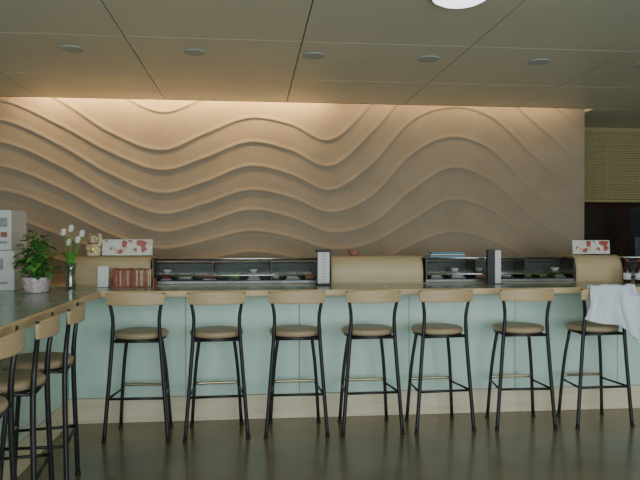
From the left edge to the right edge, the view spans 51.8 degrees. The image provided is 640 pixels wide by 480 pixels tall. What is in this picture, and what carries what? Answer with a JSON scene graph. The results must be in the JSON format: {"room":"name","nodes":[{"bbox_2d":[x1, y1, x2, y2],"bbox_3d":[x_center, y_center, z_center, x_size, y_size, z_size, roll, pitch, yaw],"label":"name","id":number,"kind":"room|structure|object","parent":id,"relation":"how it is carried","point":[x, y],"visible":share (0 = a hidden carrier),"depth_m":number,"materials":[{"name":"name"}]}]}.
{"room":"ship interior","nodes":[
{"label":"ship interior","id":0,"kind":"room"},
{"bbox_2d":[0,97,584,281],"bbox_3d":[-0.978,-0.124,6.931,7.880,3.185,0.010,0,0,-6],"label":"wall","id":1,"kind":"structure","parent":0,"point":[195,179],"depth_m":7.00,"materials":[{"name":"beige paint"}]},
{"bbox_2d":[0,0,639,138],"bbox_3d":[0.620,-1.563,3.722,10.400,0.340,10.500,0,0,-6],"label":"ceiling","id":2,"kind":"structure","parent":0,"point":[134,49],"depth_m":4.88,"materials":[{"name":"grey paint"}]},
{"bbox_2d":[59,45,84,52],"bbox_3d":[-1.817,-1.397,4.829,0.176,0.008,0.176,0,0,-6],"label":"recessed light","id":3,"kind":"object","parent":2,"relation":"in","point":[68,48],"visible":1,"depth_m":4.81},
{"bbox_2d":[183,49,206,55],"bbox_3d":[-0.932,-1.398,4.920,0.176,0.008,0.176,0,0,-6],"label":"recessed light","id":4,"kind":"object","parent":2,"relation":"in","point":[193,52],"visible":1,"depth_m":4.92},
{"bbox_2d":[302,52,324,58],"bbox_3d":[-0.046,-1.399,5.011,0.176,0.008,0.176,0,0,-6],"label":"recessed light","id":5,"kind":"object","parent":2,"relation":"in","point":[311,55],"visible":1,"depth_m":5.00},
{"bbox_2d":[417,56,439,61],"bbox_3d":[0.839,-1.399,5.103,0.176,0.008,0.176,0,0,-6],"label":"recessed light","id":6,"kind":"object","parent":2,"relation":"in","point":[422,58],"visible":1,"depth_m":5.08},
{"bbox_2d":[430,0,486,8],"bbox_3d":[0.798,-1.366,3.752,0.344,0.055,0.344,0,0,-6],"label":"ceiling lamp","id":7,"kind":"object","parent":2,"relation":"attached to","point":[454,4],"depth_m":3.76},
{"bbox_2d":[527,59,550,64],"bbox_3d":[1.724,-1.400,5.194,0.176,0.008,0.176,0,0,-6],"label":"recessed light","id":8,"kind":"object","parent":2,"relation":"in","point":[535,61],"visible":1,"depth_m":5.18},
{"bbox_2d":[584,127,639,201],"bbox_3d":[3.900,-0.956,8.464,1.980,0.945,0.070,0,0,-6],"label":"bamboo blind","id":9,"kind":"object","parent":2,"relation":"hanging from","point":[594,175],"visible":0.44,"depth_m":8.44,"materials":[{"name":"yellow wood"}]},
{"bbox_2d":[17,408,639,479],"bbox_3d":[0.620,1.542,3.745,10.400,0.100,10.500,0,0,-6],"label":"floor","id":10,"kind":"structure","parent":0,"point":[605,446],"depth_m":4.65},
{"bbox_2d":[0,326,24,479],"bbox_3d":[-1.533,0.945,2.849,0.468,1.109,0.500,0,0,-13],"label":"bar stool","id":11,"kind":"object","parent":10,"relation":"on","point":[12,344],"visible":1,"depth_m":3.03,"materials":[{"name":"black metal"}]},
{"bbox_2d":[0,312,59,479],"bbox_3d":[-1.589,0.941,3.385,0.468,1.109,0.500,0,0,-12],"label":"bar stool","id":12,"kind":"object","parent":10,"relation":"on","point":[32,381],"visible":0.97,"depth_m":3.30,"materials":[{"name":"black metal"}]},
{"bbox_2d":[0,302,84,479],"bbox_3d":[-1.644,0.937,3.923,0.468,1.109,0.500,0,0,-13],"label":"bar stool","id":13,"kind":"object","parent":10,"relation":"on","point":[60,362],"visible":0.79,"depth_m":3.79,"materials":[{"name":"black metal"}]},
{"bbox_2d":[101,292,172,442],"bbox_3d":[-1.362,0.929,5.002,0.500,1.109,0.468,0,0,-4],"label":"bar stool","id":14,"kind":"object","parent":10,"relation":"on","point":[157,334],"visible":1,"depth_m":4.85,"materials":[{"name":"black metal"}]},
{"bbox_2d":[183,291,250,441],"bbox_3d":[-0.792,0.929,5.061,0.500,1.109,0.468,0,0,-9],"label":"bar stool","id":15,"kind":"object","parent":10,"relation":"on","point":[207,333],"visible":1,"depth_m":4.92,"materials":[{"name":"black metal"}]},
{"bbox_2d":[264,290,329,438],"bbox_3d":[-0.187,0.928,5.123,0.500,1.109,0.468,0,0,-5],"label":"bar stool","id":16,"kind":"object","parent":10,"relation":"on","point":[283,332],"visible":1,"depth_m":4.97,"materials":[{"name":"black metal"}]},
{"bbox_2d":[0,281,639,479],"bbox_3d":[1.056,0.948,3.409,7.600,1.093,5.750,0,0,-6],"label":"bar counter","id":17,"kind":"object","parent":10,"relation":"on","point":[216,361],"depth_m":5.49,"materials":[{"name":"teal"}]},
{"bbox_2d":[0,250,27,290],"bbox_3d":[-2.611,0.234,5.231,0.460,0.312,0.341,0,0,-8],"label":"carton","id":18,"kind":"object","parent":17,"relation":"on","point":[9,281],"visible":0.62,"depth_m":5.09,"materials":[{"name":"white cardboard"}]},
{"bbox_2d":[0,210,25,249],"bbox_3d":[-2.601,-0.079,5.229,0.420,0.312,0.321,0,0,-4],"label":"carton","id":19,"kind":"object","parent":18,"relation":"on","point":[12,222],"visible":0.95,"depth_m":5.11,"materials":[{"name":"white cardboard"}]},
{"bbox_2d":[12,230,60,292],"bbox_3d":[-2.126,0.158,4.938,0.343,0.468,0.366,0,0,-6],"label":"potted plant","id":20,"kind":"object","parent":17,"relation":"on","point":[36,283],"visible":1,"depth_m":4.88,"materials":[{"name":"green plant"}]},
{"bbox_2d":[59,225,84,285],"bbox_3d":[-2.007,0.134,5.302,0.198,0.512,0.195,0,1,33],"label":"tulip vase","id":21,"kind":"object","parent":17,"relation":"on","point":[70,257],"visible":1,"depth_m":5.29,"materials":[{"name":"clear glass"}]},
{"bbox_2d":[97,266,108,286],"bbox_3d":[-1.789,0.302,5.447,0.085,0.169,0.052,0,0,-9],"label":"table card","id":22,"kind":"object","parent":17,"relation":"on","point":[103,271],"visible":1,"depth_m":5.43,"materials":[{"name":"white paper"}]},
{"bbox_2d":[72,256,154,284],"bbox_3d":[-1.800,0.263,5.795,0.650,0.239,0.305,0,0,-6],"label":"screen","id":23,"kind":"object","parent":17,"relation":"on","point":[85,271],"visible":0.68,"depth_m":5.66,"materials":[{"name":"beige wood"}]},
{"bbox_2d":[86,233,101,255],"bbox_3d":[-1.982,0.040,5.796,0.140,0.205,0.125,0,0,-6],"label":"cat figurine","id":24,"kind":"object","parent":23,"relation":"on","point":[93,249],"visible":1,"depth_m":5.77,"materials":[{"name":"ceramic"}]},
{"bbox_2d":[102,239,152,254],"bbox_3d":[-1.699,0.065,5.833,0.430,0.140,0.065,0,0,-7],"label":"photo board","id":25,"kind":"object","parent":23,"relation":"on","point":[109,246],"depth_m":5.81,"materials":[{"name":"white paper"}]},
{"bbox_2d":[111,268,156,286],"bbox_3d":[-1.553,0.312,5.512,0.347,0.152,0.180,0,0,-6],"label":"rack","id":26,"kind":"object","parent":17,"relation":"on","point":[126,277],"visible":1,"depth_m":5.43,"materials":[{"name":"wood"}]},
{"bbox_2d":[152,257,316,284],"bbox_3d":[-0.695,0.270,5.897,1.530,0.224,0.329,0,0,-6],"label":"display case","id":27,"kind":"object","parent":17,"relation":"on","point":[239,270],"visible":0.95,"depth_m":5.96,"materials":[{"name":"glass"}]},
{"bbox_2d":[315,250,330,285],"bbox_3d":[0.026,0.235,5.634,0.124,0.305,0.090,0,0,-8],"label":"menu stand","id":28,"kind":"object","parent":17,"relation":"on","point":[323,256],"visible":1,"depth_m":5.60,"materials":[{"name":"white paper"}]},
{"bbox_2d":[331,255,422,282],"bbox_3d":[0.498,0.261,6.033,0.830,0.239,0.305,0,0,-6],"label":"screen","id":29,"kind":"object","parent":17,"relation":"on","point":[350,268],"visible":0.88,"depth_m":5.90,"materials":[{"name":"beige wood"}]},
{"bbox_2d":[347,250,359,254],"bbox_3d":[0.309,0.118,6.055,0.120,0.046,0.120,0,0,-6],"label":"rice bowl","id":30,"kind":"object","parent":29,"relation":"on","point":[351,252],"visible":1,"depth_m":6.01,"materials":[{"name":"ceramic"}]},
{"bbox_2d":[484,249,502,283],"bbox_3d":[1.529,0.235,5.810,0.135,0.302,0.080,0,0,-6],"label":"sign","id":31,"kind":"object","parent":17,"relation":"on","point":[493,257],"visible":1,"depth_m":5.79,"materials":[{"name":"black plastic"}]},
{"bbox_2d":[421,256,574,282],"bbox_3d":[1.628,0.268,6.138,1.400,0.224,0.329,0,0,-6],"label":"display case","id":32,"kind":"object","parent":17,"relation":"on","point":[527,268],"visible":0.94,"depth_m":6.14,"materials":[{"name":"glass"}]},
{"bbox_2d":[426,252,465,256],"bbox_3d":[1.173,0.135,6.164,0.340,0.044,0.160,0,0,-6],"label":"trays","id":33,"kind":"object","parent":32,"relation":"on","point":[433,254],"visible":1,"depth_m":6.09,"materials":[{"name":"blue plastic"}]},
{"bbox_2d":[561,254,622,280],"bbox_3d":[2.567,0.260,6.247,0.450,0.239,0.305,0,0,-6],"label":"screen","id":34,"kind":"object","parent":17,"relation":"on","point":[605,267],"visible":0.93,"depth_m":6.11,"materials":[{"name":"beige wood"}]},
{"bbox_2d":[572,240,609,253],"bbox_3d":[2.570,0.067,6.274,0.360,0.130,0.063,0,0,-3],"label":"photo board","id":35,"kind":"object","parent":34,"relation":"on","point":[578,246],"visible":1,"depth_m":6.25,"materials":[{"name":"white paper"}]},
{"bbox_2d":[623,259,630,282],"bbox_3d":[2.764,0.278,5.938,0.068,0.214,0.068,0,0,-6],"label":"sauce bottle","id":36,"kind":"object","parent":17,"relation":"on","point":[626,271],"visible":1,"depth_m":5.92,"materials":[{"name":"glass"}]},
{"bbox_2d":[619,256,639,280],"bbox_3d":[3.538,0.267,6.335,1.460,0.224,0.329,0,0,-6],"label":"display case","id":37,"kind":"object","parent":17,"relation":"on","point":[632,262],"visible":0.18,"depth_m":6.26,"materials":[{"name":"metal"}]},
{"bbox_2d":[635,259,639,282],"bbox_3d":[2.866,0.278,5.928,0.068,0.214,0.068,0,0,-6],"label":"sauce bottle","id":38,"kind":"object","parent":17,"relation":"on","point":[637,269],"visible":1,"depth_m":5.91,"materials":[{"name":"brown glass"}]},
{"bbox_2d":[337,290,404,436],"bbox_3d":[0.381,0.928,5.182,0.500,1.109,0.468,0,0,-8],"label":"bar stool","id":39,"kind":"object","parent":10,"relation":"on","point":[352,331],"visible":1,"depth_m":5.04,"materials":[{"name":"black metal"}]},
{"bbox_2d":[405,289,475,434],"bbox_3d":[0.939,0.927,5.239,0.500,1.109,0.468,0,0,-10],"label":"bar stool","id":40,"kind":"object","parent":10,"relation":"on","point":[425,330],"visible":1,"depth_m":5.10,"materials":[{"name":"black metal"}]},
{"bbox_2d":[485,288,557,430],"bbox_3d":[1.602,0.927,5.308,0.500,1.109,0.468,0,0,-3],"label":"bar stool","id":41,"kind":"object","parent":10,"relation":"on","point":[506,329],"visible":1,"depth_m":5.15,"materials":[{"name":"black metal"}]},
{"bbox_2d":[556,289,634,428],"bbox_3d":[2.231,0.926,5.373,0.500,1.109,0.468,0,0,-8],"label":"bar stool","id":42,"kind":"object","parent":10,"relation":"on","point":[585,328],"visible":0.83,"depth_m":5.24,"materials":[{"name":"black metal"}]},
{"bbox_2d":[585,284,639,341],"bbox_3d":[2.303,0.587,5.137,0.596,0.487,0.202,0,0,-12],"label":"towel","id":43,"kind":"object","parent":42,"relation":"on","point":[613,304],"visible":1,"depth_m":5.11,"materials":[{"name":"white fabric"}]},
{"bbox_3d":[4.202,0.988,8.230,1.050,0.940,0.506,0,0,-6],"label":"cabinet","id":44,"kind":"object","parent":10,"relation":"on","visible":0},
{"bbox_2d":[629,208,639,255],"bbox_3d":[4.078,0.058,8.211,0.320,0.920,0.305,0,0,-6],"label":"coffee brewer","id":45,"kind":"object","parent":44,"relation":"on","point":[634,213],"visible":0.52,"depth_m":8.23,"materials":[{"name":"black metal"}]},
{"bbox_2d":[584,139,639,255],"bbox_3d":[4.074,0.013,8.539,2.540,2.885,1.850,0,0,-6],"label":"wall","id":46,"kind":"structure","parent":0,"point":[629,204],"depth_m":9.39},
{"bbox_2d":[584,197,626,255],"bbox_3d":[3.821,0.426,9.240,1.000,2.050,0.130,0,0,-6],"label":"door","id":47,"kind":"structure","parent":46,"relation":"in","point":[602,220],"depth_m":9.25,"materials":[{"name":"brown wood"}]}
]}

